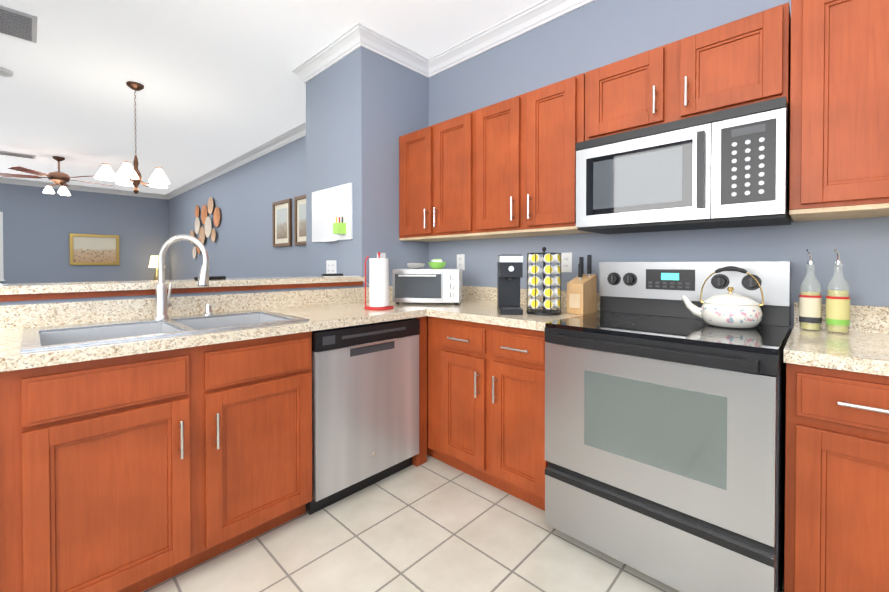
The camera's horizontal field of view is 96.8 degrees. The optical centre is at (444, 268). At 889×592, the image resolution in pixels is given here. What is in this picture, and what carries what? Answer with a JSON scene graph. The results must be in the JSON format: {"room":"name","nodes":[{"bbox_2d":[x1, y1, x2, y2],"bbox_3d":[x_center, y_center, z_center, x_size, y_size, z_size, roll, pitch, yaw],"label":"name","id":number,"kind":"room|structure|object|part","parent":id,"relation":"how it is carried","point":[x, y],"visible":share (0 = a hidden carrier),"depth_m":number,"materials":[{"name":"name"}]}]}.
{"room":"kitchen","nodes":[
{"label":"kitchen","id":0,"kind":"room"},
{"bbox_2d":[0,183,168,283],"bbox_3d":[-7.827,-0.295,7.768,0.120,2.770,4.000,1,1,44],"label":"wall","id":1,"kind":"structure","parent":0,"point":[39,225],"depth_m":7.98,"materials":[{"name":"blue paint"}]},
{"bbox_2d":[0,212,4,280],"bbox_3d":[-8.510,-0.403,6.911,0.069,1.275,1.080,1,1,44],"label":"living room window","id":2,"kind":"structure","parent":1,"relation":"in","point":[1,250],"depth_m":7.28,"materials":[{"name":"white"}]},
{"bbox_2d":[0,177,163,198],"bbox_3d":[-7.758,-1.630,7.680,0.080,0.098,3.810,1,1,44],"label":"crown molding","id":3,"kind":"structure","parent":1,"relation":"attached to","point":[2,180],"depth_m":8.06,"materials":[{"name":"white"}]},
{"bbox_2d":[69,233,119,264],"bbox_3d":[-7.282,-0.390,8.228,0.030,0.640,0.780,1,1,44],"label":"framed picture","id":4,"kind":"object","parent":1,"relation":"attached to","point":[94,249],"depth_m":8.21},
{"bbox_2d":[0,285,361,304],"bbox_3d":[-1.773,0.643,1.562,0.120,1.030,3.357,1,1,44],"label":"trim","id":5,"kind":"structure","parent":0,"point":[127,297],"depth_m":1.86,"materials":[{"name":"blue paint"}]},
{"bbox_2d":[0,276,364,301],"bbox_3d":[-1.233,0.090,2.184,0.295,0.060,1.700,1,1,44],"label":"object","id":6,"kind":"structure","parent":5,"relation":"on","point":[33,291],"depth_m":1.84,"materials":[{"name":"beige stone"}]},
{"bbox_2d":[194,276,225,279],"bbox_3d":[-1.270,0.052,2.142,0.044,0.018,0.160,0,1,19],"label":"remote control","id":7,"kind":"object","parent":6,"relation":"on","point":[214,277],"visible":0.71,"depth_m":2.14,"materials":[{"name":"black plastic"}]},
{"bbox_2d":[321,273,342,276],"bbox_3d":[-0.767,0.045,2.698,0.140,0.020,0.040,0,1,-31],"label":"remote control","id":8,"kind":"object","parent":6,"relation":"on","point":[336,274],"visible":0.81,"depth_m":2.68,"materials":[{"name":"black plastic"}]},
{"bbox_2d":[323,276,366,283],"bbox_3d":[-0.606,0.064,2.699,0.116,0.107,0.425,1,1,44],"label":"cord","id":9,"kind":"object","parent":6,"relation":"on","point":[342,276],"visible":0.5,"depth_m":2.64,"materials":[{"name":"white plastic"}]},
{"bbox_2d":[0,0,540,194],"bbox_3d":[-3.343,-1.683,3.478,12.510,0.100,4.240,1,1,44],"label":"ceiling","id":10,"kind":"structure","parent":0,"point":[221,82],"depth_m":3.27,"materials":[{"name":"white paint"}]},
{"bbox_2d":[0,67,13,76],"bbox_3d":[-3.638,-1.610,3.234,0.144,0.042,0.144,1,1,44],"label":"smoke detector","id":11,"kind":"object","parent":10,"relation":"attached to","point":[5,72],"visible":1,"depth_m":3.23,"materials":[{"name":"white plastic"}]},
{"bbox_2d":[0,150,35,158],"bbox_3d":[-6.250,-1.650,5.697,0.260,0.014,0.480,1,1,44],"label":"ceiling vent","id":12,"kind":"object","parent":10,"relation":"in","point":[14,154],"visible":1,"depth_m":5.73,"materials":[{"name":"white metal"}]},
{"bbox_2d":[0,5,36,43],"bbox_3d":[-2.862,-1.615,2.599,0.420,0.016,0.250,1,1,44],"label":"ceiling vent","id":13,"kind":"object","parent":10,"relation":"in","point":[18,24],"visible":1,"depth_m":2.60,"materials":[{"name":"white metal"}]},
{"bbox_2d":[0,156,113,195],"bbox_3d":[-5.763,-1.387,5.924,1.285,0.544,1.296,1,1,44],"label":"ceiling fan","id":14,"kind":"object","parent":10,"relation":"hanging from","point":[59,177],"visible":1,"depth_m":5.80,"materials":[{"name":"brown wood"}]},
{"bbox_2d":[94,81,169,193],"bbox_3d":[-2.760,-1.148,3.505,0.535,0.969,0.532,1,1,44],"label":"chandelier","id":15,"kind":"object","parent":10,"relation":"hanging from","point":[127,174],"visible":1,"depth_m":3.48,"materials":[{"name":"white glass"}]},
{"bbox_2d":[292,22,371,82],"bbox_3d":[-0.887,-1.579,2.957,0.954,0.098,0.080,1,1,44],"label":"crown molding","id":16,"kind":"structure","parent":10,"relation":"attached to","point":[357,35],"depth_m":2.87,"materials":[{"name":"white wood"}]},
{"bbox_2d":[306,46,428,286],"bbox_3d":[-0.637,-0.246,3.233,0.794,2.770,0.643,1,1,44],"label":"pillar","id":17,"kind":"structure","parent":0,"point":[366,109],"depth_m":2.90,"materials":[{"name":"blue paint"}]},
{"bbox_2d":[326,260,336,273],"bbox_3d":[-0.861,-0.003,2.998,0.139,0.118,0.007,1,1,44],"label":"outlet","id":18,"kind":"object","parent":17,"relation":"attached to","point":[331,266],"visible":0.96,"depth_m":2.99,"materials":[{"name":"white plastic"}]},
{"bbox_2d":[312,183,352,241],"bbox_3d":[-0.881,-0.406,2.967,0.562,0.407,0.074,1,1,44],"label":"whiteboard","id":19,"kind":"object","parent":17,"relation":"attached to","point":[332,214],"visible":1,"depth_m":2.95,"materials":[{"name":"white plastic"}]},
{"bbox_2d":[377,253,385,257],"bbox_3d":[-0.441,-0.050,2.832,0.044,0.124,0.075,1,1,44],"label":"outlet","id":20,"kind":"object","parent":17,"relation":"attached to","point":[382,255],"visible":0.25,"depth_m":2.85,"materials":[{"name":"white plastic"}]},
{"bbox_2d":[366,27,427,75],"bbox_3d":[-0.354,-1.578,2.882,0.080,0.098,0.540,1,1,44],"label":"crown molding","id":21,"kind":"structure","parent":17,"relation":"attached to","point":[382,45],"depth_m":2.89,"materials":[{"name":"white wood"}]},
{"bbox_2d":[143,455,783,591],"bbox_3d":[-0.205,1.194,0.517,3.600,0.050,4.000,1,1,44],"label":"floor","id":22,"kind":"structure","parent":0,"point":[431,524],"depth_m":1.61,"materials":[{"name":"tile"}]},
{"bbox_2d":[0,371,15,591],"bbox_3d":[-1.683,0.725,1.110,0.631,0.874,0.625,1,1,44],"label":"base cabinet","id":23,"kind":"object","parent":22,"relation":"on","point":[7,461],"depth_m":1.13,"materials":[{"name":"brown wood"}]},
{"bbox_2d":[12,331,311,591],"bbox_3d":[-1.144,0.719,1.676,0.631,0.874,0.939,1,1,44],"label":"base cabinet","id":24,"kind":"object","parent":22,"relation":"on","point":[138,472],"depth_m":1.38,"materials":[{"name":"brown wood"}]},
{"bbox_2d":[0,286,427,371],"bbox_3d":[-0.890,0.208,1.918,0.658,0.139,2.898,1,1,44],"label":"countertop","id":25,"kind":"structure","parent":24,"relation":"on","point":[340,307],"depth_m":1.74,"materials":[{"name":"beige stone"}]},
{"bbox_2d":[20,309,309,353],"bbox_3d":[-1.122,0.333,1.658,0.566,0.204,0.892,1,1,44],"label":"double-bowl sink","id":26,"kind":"object","parent":25,"relation":"in","point":[40,339],"visible":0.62,"depth_m":1.63,"materials":[{"name":"silver metal"}]},
{"bbox_2d":[203,303,214,314],"bbox_3d":[-1.154,0.200,1.933,0.062,0.054,0.044,1,1,44],"label":"soap dispenser","id":27,"kind":"object","parent":26,"relation":"on","point":[208,309],"visible":1,"depth_m":1.93,"materials":[{"name":"silver metal"}]},
{"bbox_2d":[153,235,208,318],"bbox_3d":[-1.206,0.037,1.803,0.215,0.382,0.182,1,1,44],"label":"kitchen faucet","id":28,"kind":"object","parent":25,"relation":"on","point":[163,303],"visible":1,"depth_m":1.79,"materials":[{"name":"silver metal"}]},
{"bbox_2d":[364,252,393,309],"bbox_3d":[-0.383,0.069,2.312,0.174,0.329,0.174,1,1,44],"label":"paper towel holder","id":29,"kind":"object","parent":25,"relation":"on","point":[378,283],"visible":1,"depth_m":2.27,"materials":[{"name":"white paper"}]},
{"bbox_2d":[393,269,461,304],"bbox_3d":[-0.106,0.117,2.639,0.430,0.226,0.318,0,1,6],"label":"toaster oven","id":30,"kind":"object","parent":25,"relation":"on","point":[428,285],"visible":1,"depth_m":2.51,"materials":[{"name":"silver metal"}]},
{"bbox_2d":[406,263,424,268],"bbox_3d":[-0.196,-0.018,2.687,0.131,0.040,0.131,1,1,44],"label":"steel bowl","id":31,"kind":"object","parent":30,"relation":"on","point":[415,265],"visible":1,"depth_m":2.64,"materials":[{"name":"silver metal"}]},
{"bbox_2d":[428,259,445,268],"bbox_3d":[-0.049,-0.030,2.651,0.125,0.066,0.125,1,1,44],"label":"bowl","id":32,"kind":"object","parent":30,"relation":"on","point":[436,264],"visible":1,"depth_m":2.61,"materials":[{"name":"green"}]},
{"bbox_2d":[308,318,419,514],"bbox_3d":[-0.587,0.719,2.242,0.640,0.862,0.639,1,1,44],"label":"dishwasher","id":33,"kind":"object","parent":22,"relation":"on","point":[365,405],"visible":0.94,"depth_m":1.98,"materials":[{"name":"grey metal"}]},
{"bbox_2d":[427,316,547,510],"bbox_3d":[0.171,0.711,2.461,1.396,0.874,0.657,1,1,44],"label":"base cabinet","id":34,"kind":"object","parent":22,"relation":"on","point":[485,403],"visible":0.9,"depth_m":2.03,"materials":[{"name":"brown wood"}]},
{"bbox_2d":[428,286,599,330],"bbox_3d":[0.403,0.205,2.240,0.770,0.139,0.648,1,1,44],"label":"countertop","id":35,"kind":"structure","parent":34,"relation":"on","point":[478,304],"depth_m":2.21,"materials":[{"name":"beige stone"}]},
{"bbox_2d":[497,255,522,314],"bbox_3d":[0.350,0.081,2.123,0.120,0.308,0.207,0,1,4],"label":"coffee maker","id":36,"kind":"object","parent":35,"relation":"on","point":[509,271],"visible":1,"depth_m":2.11,"materials":[{"name":"black plastic"}]},
{"bbox_2d":[527,247,561,315],"bbox_3d":[0.523,0.061,2.074,0.179,0.350,0.179,1,1,44],"label":"pod carousel","id":37,"kind":"object","parent":35,"relation":"on","point":[547,303],"visible":1,"depth_m":2.02,"materials":[{"name":"black plastic"}]},
{"bbox_2d":[567,255,596,314],"bbox_3d":[0.734,0.081,2.108,0.090,0.309,0.174,1,1,44],"label":"knife block","id":38,"kind":"object","parent":35,"relation":"on","point":[581,293],"visible":1,"depth_m":2.07,"materials":[{"name":"brown wood"}]},
{"bbox_2d":[545,261,790,591],"bbox_3d":[0.926,0.563,1.665,0.770,1.186,0.743,1,1,44],"label":"range","id":39,"kind":"object","parent":22,"relation":"on","point":[665,420],"visible":1,"depth_m":1.42,"materials":[{"name":"grey metal"}]},
{"bbox_2d":[681,266,763,327],"bbox_3d":[1.147,0.112,1.642,0.284,0.244,0.207,1,1,44],"label":"teapot","id":40,"kind":"object","parent":39,"relation":"on","point":[730,309],"visible":1,"depth_m":1.56,"materials":[{"name":"ceramic"}]},
{"bbox_2d":[784,363,888,591],"bbox_3d":[1.391,0.723,1.298,0.384,0.874,0.657,1,1,44],"label":"base cabinet","id":41,"kind":"object","parent":22,"relation":"on","point":[837,484],"visible":0.9,"depth_m":1.15,"materials":[{"name":"brown wood"}]},
{"bbox_2d":[784,302,888,375],"bbox_3d":[1.396,0.215,1.297,0.393,0.139,0.644,1,1,44],"label":"countertop","id":42,"kind":"structure","parent":41,"relation":"on","point":[862,346],"depth_m":1.28,"materials":[{"name":"beige stone"}]},
{"bbox_2d":[799,249,821,330],"bbox_3d":[1.444,0.083,1.558,0.066,0.317,0.066,1,1,44],"label":"oil bottle","id":43,"kind":"object","parent":42,"relation":"on","point":[810,309],"visible":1,"depth_m":1.54,"materials":[{"name":"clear glass"}]},
{"bbox_2d":[826,249,849,333],"bbox_3d":[1.492,0.084,1.496,0.066,0.317,0.066,1,1,44],"label":"oil bottle","id":44,"kind":"object","parent":42,"relation":"on","point":[837,311],"visible":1,"depth_m":1.48,"materials":[{"name":"clear glass"}]},
{"bbox_2d":[169,0,888,331],"bbox_3d":[-1.921,-0.265,4.984,12.510,2.770,0.120,1,1,44],"label":"wall","id":45,"kind":"structure","parent":0,"point":[595,34],"depth_m":2.38,"materials":[{"name":"blue paint"}]},
{"bbox_2d":[190,197,220,258],"bbox_3d":[-4.372,-0.719,7.192,1.708,1.068,0.054,1,1,44],"label":"decorative plates","id":46,"kind":"object","parent":45,"relation":"attached to","point":[206,221],"visible":0.94,"depth_m":7.15,"materials":[{"name":"orange metal"}]},
{"bbox_2d":[164,122,305,199],"bbox_3d":[-3.581,-1.616,6.413,7.876,0.098,0.080,1,1,44],"label":"crown molding","id":47,"kind":"structure","parent":45,"relation":"attached to","point":[298,132],"depth_m":5.72,"materials":[{"name":"white wood"}]},
{"bbox_2d":[272,198,291,246],"bbox_3d":[-2.065,-0.570,5.012,0.500,0.580,0.030,1,1,44],"label":"framed picture","id":48,"kind":"object","parent":45,"relation":"attached to","point":[287,204],"depth_m":5.00,"materials":[{"name":"brown"}]},
{"bbox_3d":[-2.066,-0.570,5.011,0.300,0.380,0.002,1,1,44],"label":"picture frame art on the side wall","id":49,"kind":"part","parent":48,"relation":"part of","materials":[{"name":"paper"}]},
{"bbox_2d":[294,194,305,245],"bbox_3d":[-1.645,-0.566,4.611,0.420,0.580,0.030,1,1,44],"label":"framed picture","id":50,"kind":"object","parent":45,"relation":"attached to","point":[298,201],"depth_m":4.66,"materials":[{"name":"brown"}]},
{"bbox_3d":[-1.646,-0.566,4.611,0.220,0.380,0.002,1,1,44],"label":"picture frame art on the side wall","id":51,"kind":"part","parent":50,"relation":"part of","materials":[{"name":"paper"}]},
{"bbox_2d":[399,112,482,240],"bbox_3d":[0.025,-0.607,2.812,0.736,0.760,0.329,1,1,44],"label":"upper cabinet","id":52,"kind":"object","parent":45,"relation":"attached to","point":[435,160],"depth_m":2.66,"materials":[{"name":"brown wood"}]},
{"bbox_2d":[457,254,464,269],"bbox_3d":[0.121,-0.048,2.950,0.075,0.118,0.007,1,1,44],"label":"outlet","id":53,"kind":"object","parent":45,"relation":"attached to","point":[460,261],"visible":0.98,"depth_m":2.94,"materials":[{"name":"white plastic"}]},
{"bbox_2d":[425,0,594,77],"bbox_3d":[1.115,-1.568,1.937,3.510,0.098,0.080,1,1,44],"label":"crown molding","id":54,"kind":"structure","parent":45,"relation":"attached to","point":[542,12],"depth_m":2.62,"materials":[{"name":"white wood"}]},
{"bbox_2d":[471,73,593,236],"bbox_3d":[0.543,-0.601,2.318,0.696,0.760,0.329,1,1,44],"label":"upper cabinet","id":55,"kind":"object","parent":45,"relation":"attached to","point":[505,168],"depth_m":2.17,"materials":[{"name":"brown wood"}]},
{"bbox_2d":[561,253,571,271],"bbox_3d":[0.730,-0.036,2.369,0.075,0.118,0.007,1,1,44],"label":"outlet","id":56,"kind":"object","parent":45,"relation":"attached to","point":[566,262],"visible":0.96,"depth_m":2.37,"materials":[{"name":"white plastic"}]},
{"bbox_2d":[585,2,790,140],"bbox_3d":[1.064,-0.791,1.795,0.767,0.368,0.365,1,1,44],"label":"upper cabinet","id":57,"kind":"object","parent":45,"relation":"attached to","point":[741,62],"visible":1,"depth_m":1.62,"materials":[{"name":"brown wood"}]},
{"bbox_2d":[575,96,790,233],"bbox_3d":[1.041,-0.393,1.776,0.766,0.417,0.430,1,1,44],"label":"over-the-range microwave","id":58,"kind":"object","parent":57,"relation":"attached to","point":[728,168],"visible":1,"depth_m":1.58,"materials":[{"name":"grey"}]},
{"bbox_2d":[789,0,888,221],"bbox_3d":[1.478,-0.582,1.381,0.392,0.777,0.395,1,1,44],"label":"upper cabinet","id":59,"kind":"object","parent":45,"relation":"attached to","point":[839,119],"visible":1,"depth_m":1.32,"materials":[{"name":"brown wood"}]},
{"bbox_3d":[-4.646,1.148,4.750,8.670,0.050,4.000,1,1,44],"label":"floor","id":60,"kind":"structure","parent":0,"visible":0},
{"bbox_3d":[-6.377,0.760,8.677,0.500,0.640,0.540,1,1,44],"label":"side table","id":61,"kind":"object","parent":60,"relation":"on","visible":0},
{"bbox_2d":[149,256,157,279],"bbox_3d":[-6.343,0.079,8.705,0.300,0.720,0.300,1,1,44],"label":"table lamp","id":62,"kind":"object","parent":61,"relation":"on","point":[153,263],"visible":0.48,"depth_m":8.59,"materials":[{"name":"gold metal"}]}
]}

